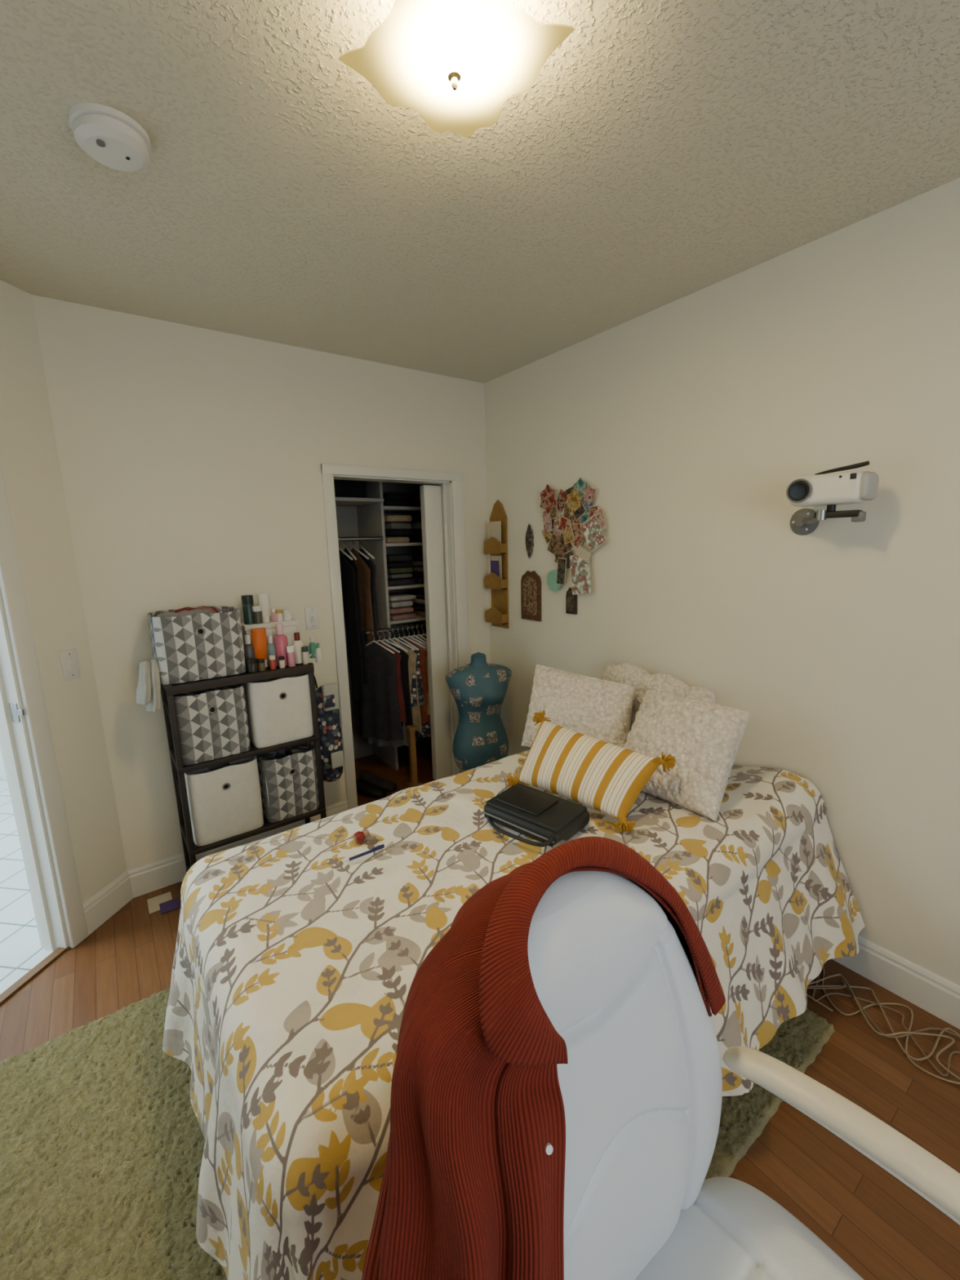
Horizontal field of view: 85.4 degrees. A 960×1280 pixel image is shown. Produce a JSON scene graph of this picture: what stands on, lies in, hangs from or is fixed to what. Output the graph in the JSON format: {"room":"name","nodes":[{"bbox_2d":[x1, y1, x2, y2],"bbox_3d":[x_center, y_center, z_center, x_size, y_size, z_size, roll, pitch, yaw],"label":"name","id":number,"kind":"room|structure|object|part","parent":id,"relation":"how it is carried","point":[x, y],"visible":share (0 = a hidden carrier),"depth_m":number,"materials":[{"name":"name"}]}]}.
{"room":"bedroom","nodes":[
{"label":"bedroom","id":0,"kind":"room"},
{"bbox_2d":[0,747,6,778],"bbox_3d":[-3.072,0.017,1.731,2.585,2.520,3.400,0,11,9],"label":"wall","id":1,"kind":"structure","parent":0,"point":[2,773],"depth_m":3.58,"materials":[{"name":"paint"}]},
{"bbox_2d":[0,778,56,994],"bbox_3d":[-2.949,1.255,1.947,2.570,0.001,3.200,0,11,9],"label":"floor tile","id":2,"kind":"structure","parent":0,"point":[21,950],"depth_m":2.25,"materials":[{"name":"white tile"}]},
{"bbox_2d":[0,280,127,903],"bbox_3d":[-1.767,0.097,1.339,0.115,2.440,1.599,0,11,9],"label":"wall","id":3,"kind":"structure","parent":0,"point":[29,460],"depth_m":1.96,"materials":[{"name":"paint"}]},
{"bbox_2d":[0,460,88,1005],"bbox_3d":[-1.738,0.314,1.467,0.136,1.965,0.950,0,11,9],"label":"trim","id":4,"kind":"structure","parent":3,"relation":"attached to","point":[26,744],"depth_m":1.91,"materials":[{"name":"paint"}]},
{"bbox_2d":[59,648,80,680],"bbox_3d":[-1.593,0.096,2.032,0.018,0.116,0.070,0,11,9],"label":"light switch","id":5,"kind":"object","parent":3,"relation":"attached to","point":[68,658],"visible":1,"depth_m":2.03,"materials":[{"name":"white plastic"}]},
{"bbox_2d":[82,870,133,935],"bbox_3d":[-1.571,1.106,2.202,0.016,0.132,0.235,0,11,9],"label":"baseboard","id":6,"kind":"structure","parent":3,"relation":"attached to","point":[108,900],"depth_m":2.19,"materials":[{"name":"paint"}]},
{"bbox_2d":[31,294,490,870],"bbox_3d":[-0.781,-0.192,2.758,2.194,2.440,0.115,-9,13,-35],"label":"wall","id":7,"kind":"structure","parent":0,"point":[191,458],"depth_m":2.30,"materials":[{"name":"paint"}]},
{"bbox_2d":[127,800,348,897],"bbox_3d":[-1.146,1.020,2.606,1.020,0.132,0.016,-9,13,-35],"label":"baseboard","id":8,"kind":"structure","parent":7,"relation":"attached to","point":[146,878],"depth_m":2.40,"materials":[{"name":"paint"}]},
{"bbox_2d":[304,605,319,629],"bbox_3d":[-0.847,-0.112,2.639,0.070,0.116,0.018,-9,13,-35],"label":"light switch","id":9,"kind":"object","parent":7,"relation":"attached to","point":[312,613],"visible":1,"depth_m":2.64,"materials":[{"name":"white plastic"}]},
{"bbox_2d":[320,463,469,809],"bbox_3d":[-0.451,0.013,3.027,0.845,1.921,0.134,-9,13,-35],"label":"trim","id":10,"kind":"structure","parent":7,"relation":"attached to","point":[451,483],"depth_m":2.90,"materials":[{"name":"paint"}]},
{"bbox_2d":[419,484,452,780],"bbox_3d":[-0.270,-0.003,3.243,0.121,1.846,0.060,-9,13,-35],"label":"door","id":11,"kind":"structure","parent":7,"relation":"in","point":[431,504],"depth_m":3.20,"materials":[{"name":"paint"}]},
{"bbox_2d":[335,481,439,759],"bbox_3d":[-0.669,-0.310,3.374,1.189,2.440,0.762,-9,13,-35],"label":"wall","id":12,"kind":"structure","parent":0,"point":[346,516],"depth_m":3.74,"materials":[{"name":"paint"}]},
{"bbox_2d":[0,0,959,383],"bbox_3d":[-0.294,-1.137,0.881,3.339,0.080,4.950,-9,13,-35],"label":"ceiling","id":13,"kind":"structure","parent":0,"point":[664,152],"depth_m":1.29,"materials":[{"name":"beige paint"}]},
{"bbox_2d":[68,102,151,171],"bbox_3d":[-0.822,-1.109,1.165,0.150,0.052,0.150,-9,13,-35],"label":"smoke detector","id":14,"kind":"object","parent":13,"relation":"attached to","point":[108,135],"visible":1,"depth_m":1.13,"materials":[{"name":"white plastic"}]},
{"bbox_2d":[338,0,573,137],"bbox_3d":[-0.047,-1.055,0.934,0.316,0.114,0.330,-9,13,-35],"label":"ceiling light","id":15,"kind":"object","parent":13,"relation":"attached to","point":[456,64],"depth_m":0.92,"materials":[{"name":"white glass"}]},
{"bbox_2d":[0,737,959,1279],"bbox_3d":[-0.246,1.297,1.354,3.139,0.001,4.800,-9,13,-35],"label":"floor","id":16,"kind":"structure","parent":0,"point":[881,1228],"depth_m":1.47,"materials":[{"name":"brown wood"}]},
{"bbox_2d":[146,891,179,914],"bbox_3d":[-1.384,1.152,2.275,0.110,0.005,0.150,-9,13,-35],"label":"leaflet","id":17,"kind":"object","parent":16,"relation":"on","point":[164,903],"visible":1,"depth_m":2.27,"materials":[{"name":"beige paper"}]},
{"bbox_2d":[160,662,326,871],"bbox_3d":[-1.061,0.615,2.398,0.580,1.000,0.298,-9,13,-35],"label":"storage shelf","id":18,"kind":"object","parent":16,"relation":"on","point":[191,850],"visible":0.54,"depth_m":2.25,"materials":[{"name":"brown wood"}]},
{"bbox_2d":[147,606,245,684],"bbox_3d":[-1.196,0.010,2.206,0.322,0.271,0.267,-9,13,-35],"label":"storage bin","id":19,"kind":"object","parent":18,"relation":"on","point":[201,646],"visible":0.94,"depth_m":2.10,"materials":[{"name":"fabric"}]},
{"bbox_2d":[135,659,160,712],"bbox_3d":[-1.291,0.181,2.024,0.093,0.203,0.063,-9,13,-35],"label":"rag","id":20,"kind":"object","parent":19,"relation":"hanging from","point":[148,694],"visible":1,"depth_m":2.02,"materials":[{"name":"white fabric"}]},
{"bbox_2d":[156,605,218,617],"bbox_3d":[-1.212,-0.107,2.160,0.207,0.042,0.243,-5,11,-18],"label":"folded scarves","id":21,"kind":"object","parent":19,"relation":"in","point":[184,611],"visible":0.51,"depth_m":2.13,"materials":[{"name":"red fabric"}]},
{"bbox_2d":[173,683,250,765],"bbox_3d":[-1.175,0.337,2.257,0.273,0.292,0.267,-9,13,-35],"label":"storage bin","id":22,"kind":"object","parent":18,"relation":"on","point":[212,724],"visible":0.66,"depth_m":2.15,"materials":[{"name":"fabric"}]},
{"bbox_2d":[184,755,263,846],"bbox_3d":[-1.153,0.679,2.329,0.283,0.322,0.270,-9,13,-35],"label":"storage bin","id":23,"kind":"object","parent":18,"relation":"in","point":[224,800],"visible":0.7,"depth_m":2.22,"materials":[{"name":"white fabric"}]},
{"bbox_2d":[240,593,309,672],"bbox_3d":[-0.958,-0.048,2.369,0.267,0.315,0.267,-9,13,-35],"label":"toiletries","id":24,"kind":"object","parent":18,"relation":"on","point":[275,642],"visible":0.97,"depth_m":2.34,"materials":[{"name":"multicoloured plastic"}]},
{"bbox_2d":[243,672,313,748],"bbox_3d":[-0.947,0.298,2.419,0.268,0.297,0.270,-9,13,-35],"label":"storage bin","id":25,"kind":"object","parent":18,"relation":"in","point":[279,709],"visible":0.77,"depth_m":2.31,"materials":[{"name":"white fabric"}]},
{"bbox_2d":[255,742,319,822],"bbox_3d":[-0.931,0.653,2.493,0.248,0.302,0.267,-9,13,-35],"label":"storage bin","id":26,"kind":"object","parent":18,"relation":"in","point":[288,776],"visible":0.75,"depth_m":2.39,"materials":[{"name":"fabric"}]},
{"bbox_2d":[308,636,322,662],"bbox_3d":[-0.789,0.045,2.469,0.073,0.120,0.042,-4,11,-13],"label":"bottles","id":27,"kind":"object","parent":18,"relation":"on","point":[315,651],"visible":0.95,"depth_m":2.46,"materials":[{"name":"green plastic"}]},
{"bbox_2d":[314,675,343,782],"bbox_3d":[-0.761,0.405,2.576,0.152,0.612,0.168,-9,13,-35],"label":"tote bag","id":28,"kind":"object","parent":18,"relation":"hanging from","point":[326,695],"visible":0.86,"depth_m":2.54,"materials":[{"name":"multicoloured fabric"}]},
{"bbox_2d":[355,778,386,797],"bbox_3d":[-0.707,0.910,3.224,0.260,0.095,0.089,2,11,19],"label":"sneaker","id":29,"kind":"object","parent":16,"relation":"on","point":[362,788],"visible":0.59,"depth_m":3.19,"materials":[{"name":"black plastic"}]},
{"bbox_2d":[359,770,396,791],"bbox_3d":[-0.650,0.892,3.314,0.260,0.095,0.089,3,12,25],"label":"sneaker","id":30,"kind":"object","parent":16,"relation":"on","point":[366,776],"visible":0.84,"depth_m":3.29,"materials":[{"name":"fabric"}]},
{"bbox_2d":[334,480,426,770],"bbox_3d":[-0.711,-0.080,3.483,1.069,1.950,0.442,-9,13,-35],"label":"closet shelving","id":31,"kind":"object","parent":16,"relation":"on","point":[371,509],"visible":0.51,"depth_m":3.38,"materials":[{"name":"wood"}]},
{"bbox_2d":[333,479,366,497],"bbox_3d":[-0.971,-1.008,3.173,0.470,0.298,0.300,-9,13,-35],"label":"bag","id":32,"kind":"object","parent":31,"relation":"on","point":[343,488],"visible":0.07,"depth_m":3.14,"materials":[{"name":"black fabric"}]},
{"bbox_2d":[338,536,380,719],"bbox_3d":[-0.875,-0.071,3.262,0.441,1.132,0.358,-9,13,-35],"label":"hanging clothes","id":33,"kind":"object","parent":31,"relation":"hanging from","point":[357,570],"visible":0.38,"depth_m":3.20,"materials":[{"name":"black fabric"}]},
{"bbox_2d":[359,623,431,746],"bbox_3d":[-0.476,0.301,3.377,0.589,0.787,0.297,-9,13,-35],"label":"hanging clothes","id":34,"kind":"object","parent":31,"relation":"hanging from","point":[397,693],"visible":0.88,"depth_m":3.27,"materials":[{"name":"fabric"}]},
{"bbox_2d":[382,492,425,620],"bbox_3d":[-0.496,-0.571,3.562,0.440,0.815,0.296,-9,13,-35],"label":"folded clothes","id":35,"kind":"object","parent":31,"relation":"in","point":[402,570],"visible":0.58,"depth_m":3.42,"materials":[{"name":"black fabric"}]},
{"bbox_2d":[405,724,422,787],"bbox_3d":[-0.425,0.736,3.298,0.075,0.400,0.070,-9,13,-35],"label":"wooden post","id":36,"kind":"object","parent":16,"relation":"on","point":[414,782],"visible":0.89,"depth_m":3.29,"materials":[{"name":"brown wood"}]},
{"bbox_2d":[0,987,835,1279],"bbox_3d":[-0.282,1.250,1.508,2.385,0.035,1.467,-9,13,-35],"label":"shag rug","id":37,"kind":"object","parent":16,"relation":"on","point":[102,1140],"visible":0.15,"depth_m":1.33,"materials":[{"name":"green carpet"}]},
{"bbox_2d":[162,749,865,1279],"bbox_3d":[0.143,0.883,1.684,1.989,0.649,1.330,-9,13,-35],"label":"bed","id":38,"kind":"object","parent":37,"relation":"on","point":[295,965],"visible":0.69,"depth_m":1.32,"materials":[{"name":"fabric"}]},
{"bbox_2d":[353,829,369,844],"bbox_3d":[-0.369,0.614,1.627,0.049,0.038,0.036,-9,13,-35],"label":"perfume bottle","id":39,"kind":"object","parent":38,"relation":"on","point":[359,837],"visible":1,"depth_m":1.61,"materials":[{"name":"red glass"}]},
{"bbox_2d":[343,844,384,862],"bbox_3d":[-0.343,0.633,1.546,0.125,0.013,0.009,-8,13,-33],"label":"ballpoint pen","id":40,"kind":"object","parent":38,"relation":"on","point":[380,846],"visible":1,"depth_m":1.55,"materials":[{"name":"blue plastic"}]},
{"bbox_2d":[482,782,589,848],"bbox_3d":[0.172,0.566,1.679,0.315,0.072,0.249,8,14,41],"label":"pouch","id":41,"kind":"object","parent":38,"relation":"on","point":[549,820],"visible":0.9,"depth_m":1.65,"materials":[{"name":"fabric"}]},
{"bbox_2d":[520,663,635,747],"bbox_3d":[0.424,0.316,2.256,0.516,0.337,0.278,5,13,33],"label":"throw pillow","id":42,"kind":"object","parent":38,"relation":"on","point":[601,709],"visible":0.73,"depth_m":2.20,"materials":[{"name":"beige fabric"}]},
{"bbox_2d":[506,710,675,832],"bbox_3d":[0.364,0.443,1.828,0.573,0.255,0.242,9,15,44],"label":"striped lumbar pillow","id":43,"kind":"object","parent":38,"relation":"on","point":[606,778],"visible":1,"depth_m":1.76,"materials":[{"name":"fabric"}]},
{"bbox_2d":[601,662,715,731],"bbox_3d":[0.736,0.303,2.260,0.170,0.355,0.560,-9,13,-35],"label":"cushion","id":44,"kind":"object","parent":38,"relation":"on","point":[628,673],"visible":0.2,"depth_m":2.25,"materials":[{"name":"beige fabric"}]},
{"bbox_2d":[623,689,751,821],"bbox_3d":[0.710,0.390,1.889,0.303,0.325,0.458,-9,13,-35],"label":"throw pillow","id":45,"kind":"object","parent":38,"relation":"on","point":[704,738],"visible":0.85,"depth_m":1.78,"materials":[{"name":"beige fabric"}]},
{"bbox_2d":[445,652,511,770],"bbox_3d":[0.004,0.521,2.970,0.306,0.922,0.309,5,12,30],"label":"dress form","id":46,"kind":"object","parent":16,"relation":"on","point":[478,688],"visible":0.93,"depth_m":2.86,"materials":[{"name":"fabric"}]},
{"bbox_2d":[527,871,959,1279],"bbox_3d":[0.308,0.892,0.556,0.625,1.060,0.702,-9,13,-35],"label":"office chair","id":47,"kind":"object","parent":16,"relation":"on","point":[641,1082],"visible":0.7,"depth_m":0.71,"materials":[{"name":"white leather"}]},
{"bbox_2d":[361,836,725,1279],"bbox_3d":[0.090,0.649,0.716,0.291,0.698,0.654,8,14,42],"label":"sweater","id":48,"kind":"object","parent":47,"relation":"on","point":[472,1188],"visible":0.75,"depth_m":0.56,"materials":[{"name":"red fabric"}]},
{"bbox_3d":[0.146,0.641,0.725,0.486,0.620,0.173,-9,13,-35],"label":"backrest","id":49,"kind":"part","parent":47,"relation":"part of","materials":[{"name":"white leather"}]},
{"bbox_3d":[0.348,0.957,0.514,0.570,0.115,0.570,-9,13,-35],"label":"seat","id":50,"kind":"part","parent":47,"relation":"part of","materials":[{"name":"white leather"}]},
{"bbox_2d":[806,965,959,1084],"bbox_3d":[1.201,1.174,1.748,0.242,0.018,0.758,-9,13,-35],"label":"power cables","id":51,"kind":"object","parent":16,"relation":"on","point":[908,1033],"visible":0.7,"depth_m":1.61,"materials":[{"name":"white plastic"}]},
{"bbox_2d":[484,177,959,986],"bbox_3d":[1.302,-0.049,1.700,0.100,2.440,4.072,-9,13,-35],"label":"wall","id":52,"kind":"structure","parent":0,"point":[691,420],"depth_m":1.81,"materials":[{"name":"paint"}]},
{"bbox_2d":[483,500,508,628],"bbox_3d":[0.096,-0.452,3.149,0.059,0.764,0.160,-9,13,-35],"label":"mail organizer","id":53,"kind":"object","parent":52,"relation":"attached to","point":[496,544],"visible":1,"depth_m":3.13,"materials":[{"name":"brown wood"}]},
{"bbox_2d":[524,524,533,558],"bbox_3d":[0.276,-0.553,2.914,0.019,0.190,0.065,-9,13,-35],"label":"wall ornament","id":54,"kind":"object","parent":52,"relation":"attached to","point":[529,537],"visible":1,"depth_m":2.90,"materials":[{"name":"wood"}]},
{"bbox_2d":[520,570,541,621],"bbox_3d":[0.289,-0.253,2.961,0.018,0.281,0.160,-9,13,-35],"label":"carved plaque","id":55,"kind":"object","parent":52,"relation":"attached to","point":[531,582],"visible":1,"depth_m":2.95,"materials":[{"name":"brown wood"}]},
{"bbox_2d":[565,587,577,614],"bbox_3d":[0.475,-0.204,2.712,0.018,0.136,0.070,-9,13,-35],"label":"carved plaque","id":56,"kind":"object","parent":52,"relation":"attached to","point":[571,600],"visible":0.91,"depth_m":2.70,"materials":[{"name":"brown wood"}]},
{"bbox_2d":[540,477,606,595],"bbox_3d":[0.467,-0.518,2.641,0.029,0.575,0.470,-9,13,-35],"label":"collage","id":57,"kind":"object","parent":52,"relation":"attached to","point":[578,515],"visible":1,"depth_m":2.63,"materials":[{"name":"paper"}]},
{"bbox_2d":[786,460,879,535],"bbox_3d":[1.094,-0.440,1.652,0.190,0.208,0.275,-9,13,-35],"label":"projector","id":58,"kind":"object","parent":52,"relation":"attached to","point":[857,486],"visible":1,"depth_m":1.58,"materials":[{"name":"white plastic"}]},
{"bbox_2d":[831,935,959,1029],"bbox_3d":[1.255,1.086,1.918,0.016,0.132,3.972,-9,13,-35],"label":"baseboard","id":59,"kind":"structure","parent":52,"relation":"attached to","point":[933,993],"depth_m":1.71,"materials":[{"name":"paint"}]}
]}

